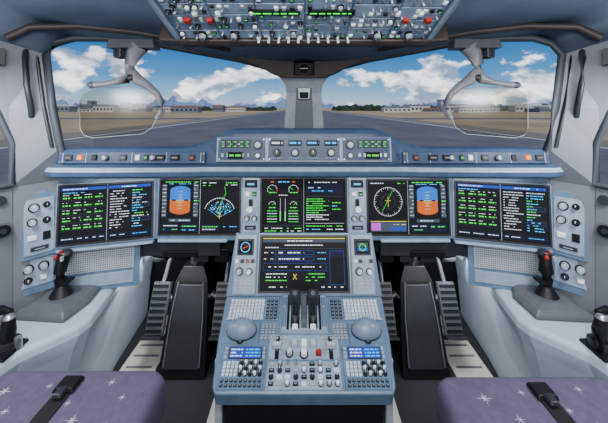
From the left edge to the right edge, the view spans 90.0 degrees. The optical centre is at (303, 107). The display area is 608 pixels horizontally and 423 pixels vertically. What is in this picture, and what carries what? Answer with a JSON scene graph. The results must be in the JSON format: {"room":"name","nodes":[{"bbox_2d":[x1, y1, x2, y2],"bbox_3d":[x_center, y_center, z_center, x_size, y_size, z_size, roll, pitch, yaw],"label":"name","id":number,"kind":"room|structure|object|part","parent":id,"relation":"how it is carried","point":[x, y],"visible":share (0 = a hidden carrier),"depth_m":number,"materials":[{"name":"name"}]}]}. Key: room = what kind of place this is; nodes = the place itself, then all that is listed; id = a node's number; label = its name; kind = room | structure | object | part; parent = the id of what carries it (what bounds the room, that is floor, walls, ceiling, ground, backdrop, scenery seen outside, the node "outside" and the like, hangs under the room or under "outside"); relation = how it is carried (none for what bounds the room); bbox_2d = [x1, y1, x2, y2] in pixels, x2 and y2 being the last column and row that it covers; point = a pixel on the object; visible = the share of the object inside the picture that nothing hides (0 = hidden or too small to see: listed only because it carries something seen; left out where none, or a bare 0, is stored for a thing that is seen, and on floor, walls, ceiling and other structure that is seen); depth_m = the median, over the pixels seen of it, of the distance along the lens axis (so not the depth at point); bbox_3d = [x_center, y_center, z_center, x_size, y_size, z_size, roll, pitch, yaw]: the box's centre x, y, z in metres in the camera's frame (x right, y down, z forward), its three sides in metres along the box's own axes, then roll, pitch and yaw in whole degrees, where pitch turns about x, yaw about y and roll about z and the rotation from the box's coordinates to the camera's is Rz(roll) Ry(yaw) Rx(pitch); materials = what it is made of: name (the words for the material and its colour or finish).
{"room":"control cabin","nodes":[
{"label":"control cabin","id":0,"kind":"room"},
{"bbox_2d":[0,41,58,312],"bbox_3d":[-1.112,0.410,0.303,0.234,1.580,3.010,0,0,8],"label":"wall","id":1,"kind":"structure","parent":0,"point":[34,155],"depth_m":1.04,"materials":[{"name":"grey plastic"}]},
{"bbox_2d":[0,48,4,65],"bbox_3d":[-1.018,-0.168,0.980,0.060,0.055,0.074,0,0,42],"label":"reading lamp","id":2,"kind":"object","parent":1,"relation":"attached to","point":[2,50],"visible":1,"depth_m":0.98,"materials":[{"name":"black plastic"}]},
{"bbox_2d":[0,196,12,239],"bbox_3d":[-0.995,0.360,1.002,0.032,0.141,0.052,0,0,30],"label":"air vent","id":3,"kind":"object","parent":1,"relation":"in","point":[6,229],"visible":1,"depth_m":1.00,"materials":[{"name":"grey plastic"}]},
{"bbox_2d":[22,48,34,117],"bbox_3d":[-0.947,-0.085,1.045,0.033,0.242,0.050,0,0,-39],"label":"handle","id":4,"kind":"object","parent":1,"relation":"attached to","point":[25,53],"visible":1,"depth_m":1.03,"materials":[{"name":"grey plastic"}]},
{"bbox_2d":[87,39,164,119],"bbox_3d":[-0.642,-0.101,1.100,0.280,0.291,0.064,0,0,0],"label":"visor arm","id":5,"kind":"object","parent":1,"relation":"attached to","point":[131,50],"visible":1,"depth_m":1.08,"materials":[{"name":"grey plastic"}]},
{"bbox_2d":[80,87,157,137],"bbox_3d":[-0.706,0.017,1.160,0.300,0.197,0.003,0,0,0],"label":"sun visor","id":6,"kind":"object","parent":5,"relation":"attached to","point":[98,87],"visible":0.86,"depth_m":1.16,"materials":[{"name":"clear plastic"}]},
{"bbox_2d":[0,23,261,189],"bbox_3d":[-0.773,-0.018,1.002,1.488,0.576,0.363,0,0,-43],"label":"trim","id":7,"kind":"structure","parent":1,"relation":"attached to","point":[46,57],"depth_m":1.08,"materials":[{"name":"grey plastic"}]},
{"bbox_2d":[0,0,607,60],"bbox_3d":[0.000,-0.333,0.101,2.447,0.327,2.602,0,0,0],"label":"ceiling","id":8,"kind":"structure","parent":0,"point":[136,15],"depth_m":1.04,"materials":[{"name":"grey plastic"}]},
{"bbox_2d":[147,0,460,46],"bbox_3d":[0.000,-0.386,0.481,0.860,0.399,0.959,0,0,0],"label":"panel","id":9,"kind":"object","parent":8,"relation":"attached to","point":[186,23],"visible":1,"depth_m":0.82,"materials":[{"name":"metal"}]},
{"bbox_2d":[279,77,328,127],"bbox_3d":[0.000,0.025,1.510,0.300,0.410,0.295,0,0,0],"label":"pillar","id":10,"kind":"structure","parent":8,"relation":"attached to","point":[299,113],"depth_m":1.47,"materials":[{"name":"grey plastic"}]},
{"bbox_2d":[294,61,313,74],"bbox_3d":[0.000,-0.173,1.296,0.090,0.063,0.048,0,0,0],"label":"standby compass","id":11,"kind":"object","parent":10,"relation":"attached to","point":[300,67],"visible":1,"depth_m":1.28,"materials":[{"name":"black plastic"}]},
{"bbox_2d":[298,88,309,98],"bbox_3d":[0.000,-0.067,1.409,0.056,0.047,0.039,0,0,0],"label":"card holder","id":12,"kind":"object","parent":10,"relation":"attached to","point":[303,93],"visible":1,"depth_m":1.40,"materials":[{"name":"white plastic"}]},
{"bbox_3d":[0.000,0.025,1.510,0.300,0.410,0.295,0,0,0],"label":"post","id":13,"kind":"part","parent":10,"relation":"part of","materials":[{"name":"grey plastic"}]},
{"bbox_2d":[237,56,370,77],"bbox_3d":[0.000,-0.199,1.328,0.651,0.138,0.084,0,0,0],"label":"windshield coaming","id":14,"kind":"object","parent":8,"relation":"attached to","point":[284,69],"depth_m":1.31,"materials":[{"name":"black plastic"}]},
{"bbox_2d":[148,252,459,310],"bbox_3d":[0.000,0.720,1.810,1.940,0.960,0.020,0,0,0],"label":"wall","id":15,"kind":"structure","parent":0,"point":[158,268],"depth_m":1.80,"materials":[{"name":"black plastic"}]},
{"bbox_2d":[113,311,498,422],"bbox_3d":[0.000,1.211,0.300,2.500,0.038,3.000,0,0,0],"label":"floor","id":16,"kind":"structure","parent":0,"point":[186,401],"depth_m":1.32,"materials":[{"name":"carpet"}]},
{"bbox_2d":[0,245,152,377],"bbox_3d":[-0.871,0.864,1.060,0.381,0.668,1.404,0,0,10],"label":"console","id":17,"kind":"object","parent":16,"relation":"on","point":[95,337],"visible":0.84,"depth_m":1.15,"materials":[{"name":"grey plastic"}]},
{"bbox_2d":[0,305,13,325],"bbox_3d":[-0.985,0.670,0.967,0.074,0.055,0.104,0,0,0],"label":"nose wheel tiller","id":18,"kind":"object","parent":17,"relation":"in","point":[4,310],"visible":0.55,"depth_m":0.98,"materials":[{"name":"grey plastic"}]},
{"bbox_2d":[0,313,28,362],"bbox_3d":[-0.862,0.650,0.875,0.080,0.100,0.080,0,0,0],"label":"armrest adjuster","id":19,"kind":"object","parent":17,"relation":"on","point":[11,341],"visible":1,"depth_m":0.87,"materials":[{"name":"grey plastic"}]},
{"bbox_3d":[-0.966,0.597,1.093,0.120,0.128,0.065,0,0,-44],"label":"audio panel","id":20,"kind":"part","parent":17,"relation":"part of","materials":[{"name":"metal"}]},
{"bbox_2d":[15,248,100,322],"bbox_3d":[-0.865,0.603,1.083,0.199,0.190,0.193,0,0,0],"label":"sidestick","id":21,"kind":"object","parent":17,"relation":"on","point":[60,303],"visible":0.99,"depth_m":1.06,"materials":[{"name":"grey plastic"}]},
{"bbox_2d":[53,245,142,289],"bbox_3d":[-0.815,0.617,1.192,0.320,0.174,0.069,0,0,-15],"label":"speaker grille","id":22,"kind":"object","parent":17,"relation":"attached to","point":[108,268],"depth_m":1.18,"materials":[{"name":"grey plastic"}]},
{"bbox_2d":[0,371,164,422],"bbox_3d":[-0.576,0.940,0.554,0.468,0.516,0.548,0,0,0],"label":"seat","id":23,"kind":"object","parent":16,"relation":"on","point":[25,396],"visible":1,"depth_m":0.74,"materials":[{"name":"fabric"}]},
{"bbox_2d":[0,378,123,422],"bbox_3d":[-0.600,0.699,0.639,0.344,0.001,0.303,0,0,0],"label":"print","id":24,"kind":"object","parent":23,"relation":"on","point":[112,382],"depth_m":0.72},
{"bbox_2d":[140,252,231,379],"bbox_3d":[-0.545,0.917,1.495,0.410,0.564,0.309,0,0,0],"label":"rudder pedals","id":25,"kind":"object","parent":16,"relation":"on","point":[198,298],"visible":0.75,"depth_m":1.43,"materials":[{"name":"black metal"}]},
{"bbox_2d":[213,233,394,422],"bbox_3d":[0.000,0.846,1.276,0.579,0.705,0.848,0,0,0],"label":"pedestal","id":26,"kind":"object","parent":16,"relation":"on","point":[294,357],"visible":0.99,"depth_m":0.95,"materials":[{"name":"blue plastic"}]},
{"bbox_2d":[20,178,587,261],"bbox_3d":[0.000,0.400,1.159,2.019,0.279,0.218,0,0,0],"label":"panel","id":27,"kind":"object","parent":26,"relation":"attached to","point":[37,240],"visible":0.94,"depth_m":1.13,"materials":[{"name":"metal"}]},
{"bbox_2d":[55,179,155,248],"bbox_3d":[-0.759,0.401,1.178,0.336,0.232,0.047,0,0,-15],"label":"display","id":28,"kind":"object","parent":27,"relation":"attached to","point":[90,213],"visible":1,"depth_m":1.17,"materials":[{"name":"black glass"}]},
{"bbox_2d":[141,239,234,261],"bbox_3d":[-0.565,0.625,1.500,0.550,0.170,0.560,0,0,0],"label":"panel","id":29,"kind":"object","parent":27,"relation":"attached to","point":[159,251],"visible":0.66,"depth_m":1.23,"materials":[{"name":"black plastic"}]},
{"bbox_2d":[157,178,242,235],"bbox_3d":[-0.415,0.393,1.223,0.336,0.232,0.047,0,0,0],"label":"display","id":30,"kind":"object","parent":27,"relation":"attached to","point":[186,206],"visible":1,"depth_m":1.21,"materials":[{"name":"black glass"}]},
{"bbox_2d":[259,178,348,232],"bbox_3d":[-0.001,0.391,1.223,0.356,0.236,0.048,0,0,0],"label":"display","id":31,"kind":"object","parent":27,"relation":"attached to","point":[286,205],"visible":0.98,"depth_m":1.21,"materials":[{"name":"black glass"}]},
{"bbox_2d":[365,178,451,236],"bbox_3d":[0.415,0.395,1.222,0.340,0.232,0.047,0,0,0],"label":"display","id":32,"kind":"object","parent":27,"relation":"attached to","point":[394,207],"visible":0.96,"depth_m":1.21,"materials":[{"name":"black glass"}]},
{"bbox_2d":[373,239,466,261],"bbox_3d":[0.565,0.625,1.500,0.550,0.170,0.560,0,0,0],"label":"panel","id":33,"kind":"object","parent":27,"relation":"attached to","point":[386,251],"visible":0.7,"depth_m":1.23,"materials":[{"name":"black plastic"}]},
{"bbox_2d":[452,179,552,248],"bbox_3d":[0.759,0.401,1.178,0.336,0.232,0.047,0,0,15],"label":"display","id":34,"kind":"object","parent":27,"relation":"attached to","point":[515,213],"visible":1,"depth_m":1.17,"materials":[{"name":"black glass"}]},
{"bbox_2d":[256,234,351,293],"bbox_3d":[0.000,0.594,1.169,0.352,0.200,0.094,0,0,0],"label":"display","id":35,"kind":"object","parent":26,"relation":"on","point":[286,262],"visible":1,"depth_m":1.16,"materials":[{"name":"black glass"}]},
{"bbox_2d":[376,252,467,379],"bbox_3d":[0.545,0.917,1.495,0.410,0.564,0.309,0,0,0],"label":"rudder pedals","id":36,"kind":"object","parent":16,"relation":"on","point":[409,298],"visible":0.74,"depth_m":1.43,"materials":[{"name":"black metal"}]},
{"bbox_2d":[437,377,607,422],"bbox_3d":[0.566,0.944,0.544,0.488,0.508,0.548,0,0,0],"label":"seat","id":37,"kind":"object","parent":16,"relation":"on","point":[459,399],"visible":1,"depth_m":0.74,"materials":[{"name":"fabric"}]},
{"bbox_2d":[477,386,597,422],"bbox_3d":[0.580,0.707,0.629,0.344,0.001,0.303,0,0,0],"label":"print","id":38,"kind":"object","parent":37,"relation":"on","point":[483,397],"depth_m":0.74},
{"bbox_2d":[455,245,607,381],"bbox_3d":[0.871,0.864,1.060,0.381,0.668,1.404,0,0,-10],"label":"console","id":39,"kind":"object","parent":16,"relation":"on","point":[516,343],"visible":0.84,"depth_m":1.14,"materials":[{"name":"grey plastic"}]},
{"bbox_2d":[465,245,554,290],"bbox_3d":[0.815,0.617,1.192,0.320,0.174,0.069,0,0,15],"label":"speaker grille","id":40,"kind":"object","parent":39,"relation":"attached to","point":[498,269],"depth_m":1.18,"materials":[{"name":"grey plastic"}]},
{"bbox_2d":[512,248,593,321],"bbox_3d":[0.865,0.603,1.083,0.199,0.190,0.193,0,0,0],"label":"sidestick","id":41,"kind":"object","parent":39,"relation":"on","point":[543,301],"visible":0.98,"depth_m":1.06,"materials":[{"name":"grey plastic"}]},
{"bbox_3d":[0.966,0.597,1.093,0.120,0.128,0.065,0,0,44],"label":"audio panel","id":42,"kind":"part","parent":39,"relation":"part of","materials":[{"name":"metal"}]},
{"bbox_2d":[579,313,607,362],"bbox_3d":[0.862,0.650,0.875,0.080,0.100,0.080,0,0,0],"label":"armrest adjuster","id":43,"kind":"object","parent":39,"relation":"on","point":[596,341],"visible":1,"depth_m":0.87,"materials":[{"name":"grey plastic"}]},
{"bbox_2d":[593,305,607,317],"bbox_3d":[0.985,0.670,0.967,0.074,0.055,0.104,0,0,0],"label":"nose wheel tiller","id":44,"kind":"object","parent":39,"relation":"in","point":[603,309],"visible":0.54,"depth_m":0.98,"materials":[{"name":"grey plastic"}]},
{"bbox_2d":[549,41,607,314],"bbox_3d":[1.112,0.410,0.303,0.234,1.580,3.010,0,0,-8],"label":"wall","id":45,"kind":"structure","parent":0,"point":[574,153],"depth_m":1.04,"materials":[{"name":"grey plastic"}]},
{"bbox_2d":[44,128,563,178],"bbox_3d":[0.000,0.168,1.299,1.850,0.185,0.562,0,0,0],"label":"shield","id":46,"kind":"object","parent":45,"relation":"attached to","point":[237,152],"visible":1,"depth_m":1.06,"materials":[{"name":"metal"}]},
{"bbox_2d":[346,23,607,189],"bbox_3d":[0.773,-0.018,1.002,1.488,0.576,0.363,0,0,43],"label":"trim","id":47,"kind":"structure","parent":45,"relation":"attached to","point":[561,55],"depth_m":1.08,"materials":[{"name":"grey plastic"}]},
{"bbox_2d":[443,39,520,119],"bbox_3d":[0.642,-0.101,1.100,0.280,0.291,0.064,0,0,0],"label":"visor arm","id":48,"kind":"object","parent":45,"relation":"attached to","point":[475,50],"visible":1,"depth_m":1.08,"materials":[{"name":"grey plastic"}]},
{"bbox_2d":[450,87,527,137],"bbox_3d":[0.706,0.017,1.160,0.300,0.197,0.003,0,0,0],"label":"sun visor","id":49,"kind":"object","parent":48,"relation":"attached to","point":[473,87],"visible":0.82,"depth_m":1.16,"materials":[{"name":"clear plastic"}]},
{"bbox_2d":[573,48,586,117],"bbox_3d":[0.947,-0.085,1.045,0.033,0.242,0.050,0,0,39],"label":"handle","id":50,"kind":"object","parent":45,"relation":"attached to","point":[582,53],"visible":1,"depth_m":1.03,"materials":[{"name":"grey plastic"}]},
{"bbox_2d":[595,195,607,239],"bbox_3d":[0.995,0.360,1.002,0.032,0.141,0.052,0,0,-30],"label":"air vent","id":51,"kind":"object","parent":45,"relation":"in","point":[601,229],"visible":1,"depth_m":1.00,"materials":[{"name":"grey plastic"}]},
{"bbox_2d":[603,48,607,65],"bbox_3d":[1.018,-0.168,0.980,0.060,0.055,0.074,0,0,-42],"label":"reading lamp","id":52,"kind":"object","parent":45,"relation":"attached to","point":[605,50],"visible":1,"depth_m":0.98,"materials":[{"name":"black plastic"}]},
{"label":"outside","id":53,"kind":"structure","parent":0,"visible":0},
{"bbox_2d":[0,108,607,139],"bbox_3d":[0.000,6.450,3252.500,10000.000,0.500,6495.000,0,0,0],"label":"ground","id":54,"kind":"structure","parent":53,"point":[67,125],"depth_m":221.75,"materials":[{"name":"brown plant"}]},
{"bbox_2d":[57,105,76,111],"bbox_3d":[-385.582,0.431,480.463,42.910,11.538,17.000,0,0,0],"label":"building","id":55,"kind":"structure","parent":54,"relation":"on","point":[61,108],"depth_m":472.44,"materials":[{"name":"grey concrete"}]},
{"bbox_2d":[76,105,92,111],"bbox_3d":[-375.474,0.344,517.057,32.933,11.711,17.000,0,0,0],"label":"building","id":56,"kind":"structure","parent":54,"relation":"on","point":[78,106],"depth_m":509.09,"materials":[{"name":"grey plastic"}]},
{"bbox_2d":[78,107,92,111],"bbox_3d":[-308.088,2.546,445.859,37.021,7.308,17.000,0,0,0],"label":"building","id":57,"kind":"structure","parent":54,"relation":"on","point":[81,109],"depth_m":437.90,"materials":[{"name":"white concrete"}]},
{"bbox_2d":[86,101,96,104],"bbox_3d":[-410.950,-4.050,589.141,10.000,20.500,17.000,0,0,0],"label":"building","id":58,"kind":"structure","parent":54,"relation":"on","point":[88,102],"depth_m":582.11,"materials":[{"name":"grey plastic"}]},
{"bbox_2d":[93,104,119,111],"bbox_3d":[-286.130,0.529,440.534,31.185,11.342,17.000,0,0,0],"label":"building","id":59,"kind":"structure","parent":54,"relation":"on","point":[96,107],"depth_m":432.48,"materials":[{"name":"white concrete"}]},
{"bbox_2d":[120,105,129,111],"bbox_3d":[-280.515,0.863,474.897,19.858,10.673,17.000,0,0,0],"label":"building","id":60,"kind":"structure","parent":54,"relation":"on","point":[123,108],"depth_m":466.94,"materials":[{"name":"white concrete"}]},
{"bbox_2d":[121,104,151,106],"bbox_3d":[-266.871,0.078,482.324,44.004,12.243,17.000,0,0,0],"label":"building","id":61,"kind":"structure","parent":54,"relation":"on","point":[130,105],"depth_m":473.83,"materials":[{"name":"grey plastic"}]},
{"bbox_2d":[132,106,151,111],"bbox_3d":[-254.813,1.616,478.722,23.674,9.168,17.000,0,0,0],"label":"building","id":62,"kind":"structure","parent":54,"relation":"on","point":[141,108],"depth_m":470.72,"materials":[{"name":"white concrete"}]},
{"bbox_2d":[163,106,170,111],"bbox_3d":[-220.575,1.076,504.226,27.779,10.247,17.000,0,0,0],"label":"building","id":63,"kind":"structure","parent":54,"relation":"on","point":[166,108],"depth_m":496.21,"materials":[{"name":"white concrete"}]},
{"bbox_2d":[170,105,201,112],"bbox_3d":[-154.722,1.397,400.341,37.283,9.606,17.000,0,0,0],"label":"building","id":64,"kind":"structure","parent":54,"relation":"on","point":[175,108],"depth_m":392.34,"materials":[{"name":"concrete"}]},
{"bbox_2d":[152,106,276,110],"bbox_3d":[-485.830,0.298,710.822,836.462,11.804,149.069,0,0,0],"label":"tree line","id":65,"kind":"object","parent":54,"relation":"on","point":[204,108],"visible":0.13,"depth_m":661.88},
{"bbox_2d":[212,105,224,111],"bbox_3d":[-141.867,0.565,507.446,19.230,11.270,17.000,0,0,0],"label":"building","id":66,"kind":"structure","parent":54,"relation":"on","point":[215,108],"depth_m":499.49,"materials":[{"name":"concrete"}]},
{"bbox_2d":[227,106,246,111],"bbox_3d":[-110.244,1.448,501.381,28.168,9.504,17.000,0,0,0],"label":"building","id":67,"kind":"structure","parent":54,"relation":"on","point":[230,108],"depth_m":493.43,"materials":[{"name":"concrete"}]},
{"bbox_2d":[55,92,551,107],"bbox_3d":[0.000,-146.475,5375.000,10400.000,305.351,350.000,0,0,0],"label":"mountain range","id":68,"kind":"object","parent":54,"relation":"on","point":[174,98],"visible":0.31,"depth_m":5416.08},
{"bbox_2d":[0,110,607,183],"bbox_3d":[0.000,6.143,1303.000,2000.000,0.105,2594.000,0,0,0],"label":"runway","id":69,"kind":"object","parent":54,"relation":"on","point":[198,131],"visible":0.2,"depth_m":75.82,"materials":[{"name":"grey asphalt"}]},
{"bbox_2d":[381,106,410,111],"bbox_3d":[133.669,1.762,441.714,40.881,8.876,17.000,0,0,0],"label":"building","id":70,"kind":"structure","parent":54,"relation":"on","point":[384,108],"depth_m":433.75,"materials":[{"name":"white concrete"}]},
{"bbox_2d":[404,104,429,111],"bbox_3d":[185.788,0.255,500.040,39.469,11.890,17.000,0,0,0],"label":"building","id":71,"kind":"structure","parent":54,"relation":"on","point":[414,107],"depth_m":491.98,"materials":[{"name":"white concrete"}]},
{"bbox_2d":[423,108,440,111],"bbox_3d":[211.512,2.850,497.444,41.018,6.700,17.000,0,0,0],"label":"building","id":72,"kind":"structure","parent":54,"relation":"on","point":[424,109],"depth_m":489.47,"materials":[{"name":"concrete"}]},
{"bbox_2d":[331,103,546,110],"bbox_3d":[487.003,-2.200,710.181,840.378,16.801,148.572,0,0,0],"label":"tree line","id":73,"kind":"object","parent":54,"relation":"on","point":[355,107],"visible":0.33,"depth_m":655.28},
{"bbox_2d":[437,99,443,107],"bbox_3d":[230.176,-4.050,509.303,10.000,20.500,17.000,0,0,0],"label":"building","id":74,"kind":"structure","parent":54,"relation":"on","point":[440,101],"depth_m":506.36,"materials":[{"name":"grey concrete"}]},
{"bbox_2d":[441,104,469,111],"bbox_3d":[223.186,0.134,448.991,35.967,12.132,17.000,0,0,0],"label":"building","id":75,"kind":"structure","parent":54,"relation":"on","point":[443,105],"depth_m":441.01,"materials":[{"name":"white concrete"}]},
{"bbox_2d":[454,107,482,112],"bbox_3d":[221.109,2.144,410.561,32.527,8.113,17.000,0,0,0],"label":"building","id":76,"kind":"structure","parent":54,"relation":"on","point":[456,109],"depth_m":402.53,"materials":[{"name":"white concrete"}]},
{"bbox_2d":[480,106,499,111],"bbox_3d":[276.685,1.966,460.100,30.147,8.468,17.000,0,0,0],"label":"building","id":77,"kind":"structure","parent":54,"relation":"on","point":[485,108],"depth_m":452.13,"materials":[{"name":"white concrete"}]},
{"bbox_2d":[508,104,539,111],"bbox_3d":[349.464,0.074,483.034,39.485,12.253,17.000,0,0,0],"label":"building","id":78,"kind":"structure","parent":54,"relation":"on","point":[512,107],"depth_m":474.99,"materials":[{"name":"white concrete"}]},
{"bbox_2d":[525,107,550,111],"bbox_3d":[360.137,2.123,466.745,30.558,8.155,17.000,0,0,0],"label":"building","id":79,"kind":"structure","parent":54,"relation":"on","point":[527,109],"depth_m":464.21,"materials":[{"name":"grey concrete"}]},
{"bbox_2d":[532,106,549,111],"bbox_3d":[354.651,1.757,456.428,15.997,8.886,17.000,0,0,0],"label":"building","id":80,"kind":"structure","parent":54,"relation":"on","point":[536,108],"depth_m":448.39,"materials":[{"name":"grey concrete"}]}
]}

